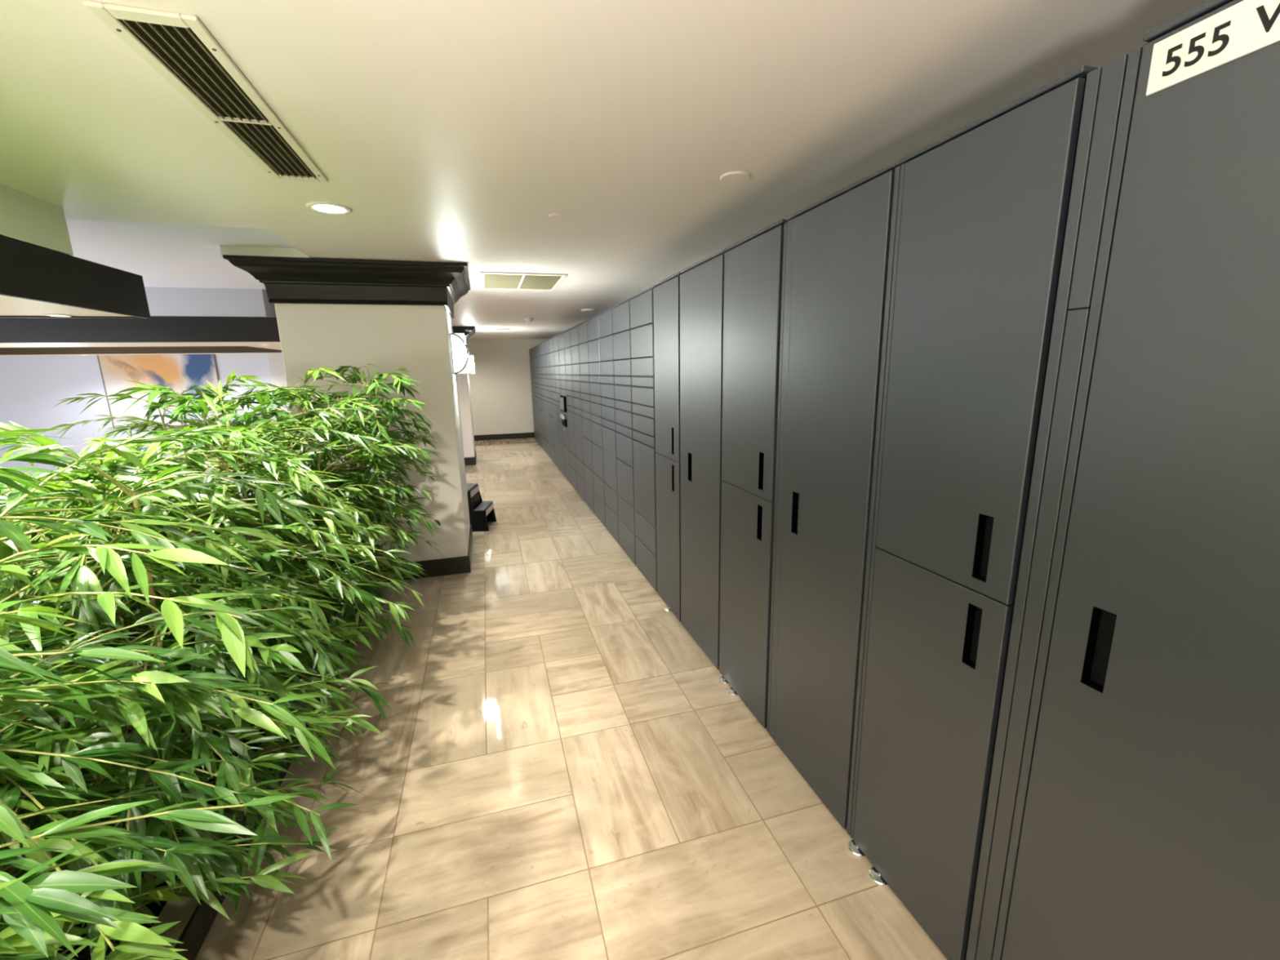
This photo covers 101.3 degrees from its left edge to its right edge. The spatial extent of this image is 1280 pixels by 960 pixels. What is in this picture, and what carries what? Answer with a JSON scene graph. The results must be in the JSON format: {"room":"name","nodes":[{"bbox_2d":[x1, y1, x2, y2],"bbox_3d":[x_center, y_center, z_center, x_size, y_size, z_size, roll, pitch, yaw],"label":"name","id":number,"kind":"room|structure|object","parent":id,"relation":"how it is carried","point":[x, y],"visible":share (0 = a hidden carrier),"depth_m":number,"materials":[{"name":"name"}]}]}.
{"room":"parcel locker area","nodes":[
{"label":"parcel locker area","id":0,"kind":"room"},
{"bbox_2d":[0,183,73,255],"bbox_3d":[-4.066,-0.294,-1.296,5.100,0.192,6.130,-5,12,-16],"label":"wall","id":1,"kind":"structure","parent":0,"point":[26,218],"depth_m":2.10,"materials":[{"name":"white paint"}]},
{"bbox_2d":[0,235,151,318],"bbox_3d":[-4.104,-0.149,-0.975,5.020,0.216,6.540,-5,12,-16],"label":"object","id":2,"kind":"structure","parent":1,"relation":"attached to","point":[36,282],"depth_m":2.30,"materials":[{"name":"black"}]},
{"bbox_2d":[45,314,71,316],"bbox_3d":[-2.920,-0.827,2.636,0.090,0.006,0.090,-5,12,-16],"label":"recessed light","id":3,"kind":"object","parent":2,"relation":"attached to","point":[51,315],"visible":1,"depth_m":2.62,"materials":[{"name":"white plastic"}]},
{"bbox_2d":[0,353,279,485],"bbox_3d":[-6.070,-1.182,8.017,6.500,2.310,0.150,-5,12,-16],"label":"wall","id":4,"kind":"structure","parent":0,"point":[30,386],"depth_m":7.35,"materials":[{"name":"white paint"}]},
{"bbox_2d":[97,354,224,428],"bbox_3d":[-6.920,-1.314,7.632,1.384,1.064,0.033,-5,12,-16],"label":"painting","id":5,"kind":"object","parent":4,"relation":"attached to","point":[177,371],"visible":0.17,"depth_m":7.57,"materials":[{"name":"fabric"}]},
{"bbox_2d":[266,353,297,455],"bbox_3d":[-5.342,-1.208,8.070,0.430,2.310,0.150,-5,12,-16],"label":"trim","id":6,"kind":"structure","parent":4,"relation":"attached to","point":[276,363],"depth_m":7.88,"materials":[{"name":"white paint"}]},
{"bbox_2d":[66,219,295,290],"bbox_3d":[-6.062,-2.097,6.290,5.915,0.190,9.550,-5,12,-16],"label":"ceiling","id":7,"kind":"structure","parent":0,"point":[164,255],"depth_m":3.20,"materials":[{"name":"white paint"}]},
{"bbox_2d":[144,286,276,317],"bbox_3d":[-6.295,-1.771,5.813,4.920,0.242,3.640,-5,12,-16],"label":"wall","id":8,"kind":"structure","parent":0,"point":[162,301],"depth_m":4.66,"materials":[{"name":"grey paint"}]},
{"bbox_2d":[0,316,281,355],"bbox_3d":[-5.962,-1.498,5.618,5.250,0.216,3.000,-5,12,-16],"label":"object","id":9,"kind":"structure","parent":8,"relation":"attached to","point":[19,336],"depth_m":4.67,"materials":[{"name":"black"}]},
{"bbox_2d":[219,244,470,567],"bbox_3d":[-2.062,-0.430,4.061,1.235,2.310,1.077,-5,12,-16],"label":"wall pillar","id":10,"kind":"structure","parent":0,"point":[388,338],"depth_m":3.71,"materials":[{"name":"white paint"}]},
{"bbox_2d":[222,254,470,318],"bbox_3d":[-1.992,-1.389,3.884,1.402,0.256,1.081,-5,12,-16],"label":"trim","id":11,"kind":"structure","parent":10,"relation":"attached to","point":[286,280],"depth_m":3.47,"materials":[{"name":"brown wood"}]},
{"bbox_2d":[364,524,472,582],"bbox_3d":[-1.974,0.612,4.384,1.078,0.135,0.919,-5,12,-16],"label":"baseboard","id":12,"kind":"structure","parent":10,"relation":"attached to","point":[457,565],"depth_m":4.05,"materials":[{"name":"black"}]},
{"bbox_2d":[449,333,469,373],"bbox_3d":[-1.441,-1.011,4.212,0.127,0.312,0.288,-5,12,-16],"label":"wall sconce","id":13,"kind":"object","parent":10,"relation":"attached to","point":[459,348],"visible":1,"depth_m":4.08,"materials":[{"name":"white glass"}]},
{"bbox_2d":[452,326,475,346],"bbox_3d":[-3.453,-2.367,8.674,1.412,0.256,1.036,-5,12,-16],"label":"trim","id":14,"kind":"structure","parent":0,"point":[468,331],"depth_m":8.38,"materials":[{"name":"brown wood"}]},
{"bbox_2d":[456,373,475,457],"bbox_3d":[-3.458,-1.408,8.962,1.060,2.260,0.860,-5,12,-16],"label":"wall pillar","id":15,"kind":"structure","parent":0,"point":[463,379],"depth_m":8.75,"materials":[{"name":"white paint"}]},
{"bbox_2d":[464,449,476,465],"bbox_3d":[-3.436,-0.367,9.174,1.088,0.135,0.874,-5,12,-16],"label":"baseboard","id":16,"kind":"structure","parent":15,"relation":"attached to","point":[468,460],"depth_m":8.89,"materials":[{"name":"black"}]},
{"bbox_2d":[467,355,475,373],"bbox_3d":[-2.885,-1.972,8.966,0.127,0.312,0.288,-5,12,-16],"label":"wall sconce","id":17,"kind":"object","parent":15,"relation":"attached to","point":[471,365],"visible":0.78,"depth_m":8.84,"materials":[{"name":"white"}]},
{"bbox_2d":[26,437,947,959],"bbox_3d":[-3.905,0.843,4.090,8.845,0.120,16.198,-5,12,-16],"label":"floor","id":18,"kind":"structure","parent":0,"point":[558,769],"depth_m":1.90,"materials":[{"name":"tile"}]},
{"bbox_2d":[26,572,378,959],"bbox_3d":[-1.937,1.208,1.631,1.288,0.100,4.494,-5,12,-16],"label":"planter","id":19,"kind":"object","parent":18,"relation":"on","point":[196,919],"visible":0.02,"depth_m":1.46,"materials":[{"name":"black"}]},
{"bbox_2d":[4,557,155,810],"bbox_3d":[-2.175,0.691,1.372,1.447,1.173,1.309,3,13,21],"label":"bamboo plant","id":20,"kind":"object","parent":19,"relation":"in","point":[100,578],"visible":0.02,"depth_m":1.58,"materials":[{"name":"green plant"}]},
{"bbox_2d":[3,441,303,726],"bbox_3d":[-2.382,0.494,2.132,1.415,1.253,1.351,5,13,26],"label":"bamboo plant","id":21,"kind":"object","parent":19,"relation":"in","point":[72,462],"visible":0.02,"depth_m":1.91,"materials":[{"name":"green plant"}]},
{"bbox_2d":[0,466,322,959],"bbox_3d":[-1.275,0.662,0.454,1.567,1.571,1.478,-3,12,-10],"label":"bamboo plant","id":22,"kind":"object","parent":19,"relation":"in","point":[42,906],"visible":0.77,"depth_m":0.75,"materials":[{"name":"green plant"}]},
{"bbox_2d":[0,428,365,959],"bbox_3d":[-1.401,0.573,0.943,1.530,1.549,1.705,-6,13,-21],"label":"bamboo plant","id":23,"kind":"object","parent":19,"relation":"in","point":[91,873],"visible":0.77,"depth_m":1.01,"materials":[{"name":"green plant"}]},
{"bbox_2d":[27,385,337,584],"bbox_3d":[-2.522,0.222,2.922,1.534,1.467,1.405,5,13,28],"label":"bamboo plant","id":24,"kind":"object","parent":19,"relation":"in","point":[144,427],"visible":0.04,"depth_m":2.77,"materials":[{"name":"green plant"}]},
{"bbox_2d":[0,421,391,943],"bbox_3d":[-1.500,0.494,1.528,1.565,1.467,1.503,3,12,17],"label":"bamboo plant","id":25,"kind":"object","parent":19,"relation":"in","point":[78,576],"visible":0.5,"depth_m":1.40,"materials":[{"name":"green plant"}]},
{"bbox_2d":[0,392,426,835],"bbox_3d":[-1.678,0.401,2.040,1.464,1.446,1.593,2,12,16],"label":"bamboo plant","id":26,"kind":"object","parent":19,"relation":"in","point":[92,611],"visible":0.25,"depth_m":1.97,"materials":[{"name":"green plant"}]},
{"bbox_2d":[33,370,440,701],"bbox_3d":[-1.812,0.255,2.532,1.637,1.535,1.634,-7,13,-25],"label":"bamboo plant","id":27,"kind":"object","parent":19,"relation":"in","point":[249,439],"visible":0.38,"depth_m":2.37,"materials":[{"name":"green plant"}]},
{"bbox_2d":[182,364,444,632],"bbox_3d":[-1.858,0.136,3.021,1.366,1.568,1.443,-5,13,-18],"label":"bamboo plant","id":28,"kind":"object","parent":19,"relation":"in","point":[385,463],"visible":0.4,"depth_m":2.96,"materials":[{"name":"green plant"}]},
{"bbox_2d":[466,483,497,531],"bbox_3d":[-1.712,0.273,5.293,0.418,0.414,0.363,-2,12,-2],"label":"step stool","id":29,"kind":"object","parent":18,"relation":"on","point":[481,512],"visible":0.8,"depth_m":5.17,"materials":[{"name":"black plastic"}]},
{"bbox_2d":[528,348,536,439],"bbox_3d":[-2.137,-1.928,11.839,0.560,2.014,0.532,-5,12,-16],"label":"locker","id":30,"kind":"object","parent":18,"relation":"on","point":[530,349],"visible":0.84,"depth_m":11.74,"materials":[{"name":"black metal"}]},
{"bbox_2d":[531,347,538,443],"bbox_3d":[-1.986,-1.825,11.334,0.560,2.014,0.532,-5,12,-16],"label":"locker","id":31,"kind":"object","parent":18,"relation":"on","point":[532,350],"visible":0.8,"depth_m":11.24,"materials":[{"name":"black metal"}]},
{"bbox_2d":[533,346,542,447],"bbox_3d":[-1.834,-1.722,10.829,0.560,2.014,0.532,-5,12,-16],"label":"locker","id":32,"kind":"object","parent":18,"relation":"on","point":[534,348],"visible":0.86,"depth_m":10.74,"materials":[{"name":"black metal"}]},
{"bbox_2d":[535,344,544,450],"bbox_3d":[-1.683,-1.618,10.323,0.560,2.014,0.532,-5,12,-16],"label":"locker","id":33,"kind":"object","parent":18,"relation":"on","point":[537,346],"visible":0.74,"depth_m":10.23,"materials":[{"name":"black metal"}]},
{"bbox_2d":[538,342,547,454],"bbox_3d":[-1.531,-1.515,9.818,0.560,2.014,0.532,-5,12,-16],"label":"locker","id":34,"kind":"object","parent":18,"relation":"on","point":[540,355],"visible":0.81,"depth_m":9.72,"materials":[{"name":"black metal"}]},
{"bbox_2d":[542,341,551,459],"bbox_3d":[-1.379,-1.412,9.313,0.560,2.014,0.532,-5,12,-16],"label":"locker","id":35,"kind":"object","parent":18,"relation":"on","point":[544,357],"visible":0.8,"depth_m":9.22,"materials":[{"name":"black metal"}]},
{"bbox_2d":[545,339,555,463],"bbox_3d":[-1.228,-1.309,8.808,0.560,2.014,0.532,-5,12,-16],"label":"locker","id":36,"kind":"object","parent":18,"relation":"on","point":[547,344],"visible":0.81,"depth_m":8.71,"materials":[{"name":"black metal"}]},
{"bbox_2d":[548,337,559,469],"bbox_3d":[-1.076,-1.205,8.303,0.560,2.014,0.532,-5,12,-16],"label":"locker","id":37,"kind":"object","parent":18,"relation":"on","point":[553,387],"visible":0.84,"depth_m":8.20,"materials":[{"name":"black metal"}]},
{"bbox_2d":[553,334,564,475],"bbox_3d":[-0.924,-1.102,7.797,0.560,2.014,0.532,-5,12,-16],"label":"locker","id":38,"kind":"object","parent":18,"relation":"on","point":[556,350],"visible":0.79,"depth_m":7.71,"materials":[{"name":"black metal"}]},
{"bbox_2d":[558,331,570,483],"bbox_3d":[-0.797,-0.997,7.285,0.610,2.014,0.532,-5,12,-16],"label":"locker","id":39,"kind":"object","parent":18,"relation":"on","point":[563,402],"visible":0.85,"depth_m":7.15,"materials":[{"name":"black metal"}]},
{"bbox_2d":[564,328,577,492],"bbox_3d":[-0.621,-0.896,6.787,0.560,2.014,0.532,-5,12,-16],"label":"locker","id":40,"kind":"object","parent":18,"relation":"on","point":[567,347],"visible":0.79,"depth_m":6.68,"materials":[{"name":"black metal"}]},
{"bbox_2d":[570,324,585,502],"bbox_3d":[-0.470,-0.792,6.282,0.560,2.014,0.532,-5,12,-16],"label":"locker","id":41,"kind":"object","parent":18,"relation":"on","point":[578,416],"visible":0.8,"depth_m":6.18,"materials":[{"name":"black metal"}]},
{"bbox_2d":[577,320,594,512],"bbox_3d":[-0.318,-0.689,5.776,0.560,2.014,0.532,-5,12,-16],"label":"locker","id":42,"kind":"object","parent":18,"relation":"on","point":[582,327],"visible":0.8,"depth_m":5.67,"materials":[{"name":"black metal"}]},
{"bbox_2d":[586,314,605,527],"bbox_3d":[-0.167,-0.586,5.271,0.560,2.014,0.532,-5,12,-16],"label":"locker","id":43,"kind":"object","parent":18,"relation":"on","point":[596,404],"visible":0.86,"depth_m":5.16,"materials":[{"name":"black metal"}]},
{"bbox_2d":[598,307,618,543],"bbox_3d":[-0.015,-0.482,4.766,0.560,2.014,0.532,-5,12,-16],"label":"locker","id":44,"kind":"object","parent":18,"relation":"on","point":[606,334],"visible":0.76,"depth_m":4.66,"materials":[{"name":"black metal"}]},
{"bbox_2d":[612,297,635,564],"bbox_3d":[0.137,-0.379,4.261,0.560,2.014,0.532,-5,12,-16],"label":"locker","id":45,"kind":"object","parent":18,"relation":"on","point":[620,312],"visible":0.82,"depth_m":4.15,"materials":[{"name":"grey metal"}]},
{"bbox_2d":[629,286,657,591],"bbox_3d":[0.288,-0.276,3.756,0.560,2.014,0.532,-5,12,-16],"label":"locker","id":46,"kind":"object","parent":18,"relation":"on","point":[642,318],"visible":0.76,"depth_m":3.64,"materials":[{"name":"grey metal"}]},
{"bbox_2d":[653,271,682,621],"bbox_3d":[0.417,-0.175,3.282,0.586,2.034,0.450,-5,12,-16],"label":"tall cabinet","id":47,"kind":"object","parent":18,"relation":"on","point":[666,293],"visible":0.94,"depth_m":3.17,"materials":[{"name":"painted metal"},{"name":"black plastic"}]},
{"bbox_2d":[680,248,726,669],"bbox_3d":[0.572,-0.086,2.811,0.560,2.020,0.544,-5,12,-16],"label":"tall cabinet","id":48,"kind":"object","parent":18,"relation":"on","point":[702,283],"depth_m":2.68,"materials":[{"name":"grey metal"}]},
{"bbox_2d":[719,218,788,728],"bbox_3d":[0.703,0.020,2.329,0.586,2.034,0.470,-5,12,-16],"label":"tall cabinet","id":49,"kind":"object","parent":18,"relation":"on","point":[753,264],"visible":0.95,"depth_m":2.20,"materials":[{"name":"painted metal"},{"name":"black plastic"}]},
{"bbox_2d":[766,161,897,829],"bbox_3d":[0.858,0.109,1.857,0.560,2.020,0.518,-5,12,-16],"label":"tall cabinet","id":50,"kind":"object","parent":18,"relation":"on","point":[837,245],"depth_m":1.71,"materials":[{"name":"grey metal"}]},
{"bbox_2d":[846,65,1102,959],"bbox_3d":[0.986,0.212,1.388,0.586,2.034,0.472,-5,12,-16],"label":"tall cabinet","id":51,"kind":"object","parent":18,"relation":"on","point":[980,210],"depth_m":1.23,"materials":[{"name":"painted metal"},{"name":"black plastic"}]},
{"bbox_2d":[975,0,1279,959],"bbox_3d":[1.162,0.316,0.843,0.560,2.020,0.687,-5,12,-16],"label":"tall cabinet","id":52,"kind":"object","parent":18,"relation":"on","point":[1151,825],"depth_m":0.85,"materials":[{"name":"grey metal"}]},
{"bbox_2d":[1146,0,1279,96],"bbox_3d":[0.868,-0.593,0.587,0.004,0.071,0.497,-5,12,-16],"label":"number sign","id":53,"kind":"object","parent":52,"relation":"attached to","point":[1246,27],"visible":1,"depth_m":0.75,"materials":[{"name":"white plastic"}]},
{"bbox_2d":[466,339,547,435],"bbox_3d":[-2.922,-2.101,12.205,1.960,2.260,0.160,-5,12,-16],"label":"wall","id":54,"kind":"structure","parent":0,"point":[500,384],"depth_m":12.04,"materials":[{"name":"grey paint"}]},
{"bbox_2d":[474,432,534,440],"bbox_3d":[-2.934,-1.035,12.326,1.840,0.125,0.014,-5,12,-16],"label":"baseboard","id":55,"kind":"structure","parent":54,"relation":"attached to","point":[522,435],"depth_m":12.25,"materials":[{"name":"black"}]},
{"bbox_2d":[0,0,1208,339],"bbox_3d":[-3.826,-1.548,3.589,8.650,0.240,16.100,-5,12,-16],"label":"ceiling","id":56,"kind":"structure","parent":0,"point":[449,131],"depth_m":1.51,"materials":[{"name":"beige paint"}]},
{"bbox_2d":[83,0,328,182],"bbox_3d":[-1.139,-1.036,1.512,0.188,0.010,0.980,-5,12,-16],"label":"ceiling vent","id":57,"kind":"object","parent":56,"relation":"in","point":[180,42],"visible":1,"depth_m":1.31,"materials":[{"name":"white metal"}]},
{"bbox_2d":[306,201,351,214],"bbox_3d":[-1.379,-1.206,2.329,0.176,0.006,0.176,-5,12,-16],"label":"recessed light","id":58,"kind":"object","parent":56,"relation":"in","point":[325,207],"visible":1,"depth_m":2.32,"materials":[{"name":"white glass"}]},
{"bbox_2d":[493,328,511,329],"bbox_3d":[-2.357,-2.580,8.957,0.290,0.008,0.160,-5,12,-16],"label":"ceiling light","id":59,"kind":"object","parent":56,"relation":"in","point":[493,328],"visible":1,"depth_m":8.92,"materials":[{"name":"white"}]},
{"bbox_2d":[479,271,567,290],"bbox_3d":[-0.979,-1.629,4.315,0.650,0.012,0.790,-5,12,-16],"label":"ceiling vent","id":60,"kind":"object","parent":56,"relation":"in","point":[488,280],"visible":1,"depth_m":4.25,"materials":[{"name":"white metal"}]},
{"bbox_2d":[524,317,533,322],"bbox_3d":[-1.550,-2.230,7.314,0.140,0.052,0.140,-5,12,-16],"label":"smoke detector","id":61,"kind":"object","parent":56,"relation":"attached to","point":[526,319],"visible":1,"depth_m":7.27,"materials":[{"name":"white plastic"}]},
{"bbox_2d":[548,213,564,218],"bbox_3d":[-0.402,-1.265,2.515,0.072,0.008,0.072,-5,12,-16],"label":"sprinkler cover","id":62,"kind":"object","parent":56,"relation":"attached to","point":[551,215],"visible":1,"depth_m":2.50,"materials":[{"name":"beige paint"}]},
{"bbox_2d":[581,308,595,311],"bbox_3d":[-0.629,-2.073,6.409,0.180,0.022,0.180,-5,12,-16],"label":"puck","id":63,"kind":"object","parent":56,"relation":"attached to","point":[584,309],"visible":1,"depth_m":6.34,"materials":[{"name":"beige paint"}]},
{"bbox_2d":[720,171,750,183],"bbox_3d":[0.371,-1.183,2.051,0.116,0.009,0.116,-5,12,-16],"label":"sprinkler cover","id":64,"kind":"object","parent":56,"relation":"attached to","point":[734,177],"visible":1,"depth_m":2.04,"materials":[{"name":"beige paint"}]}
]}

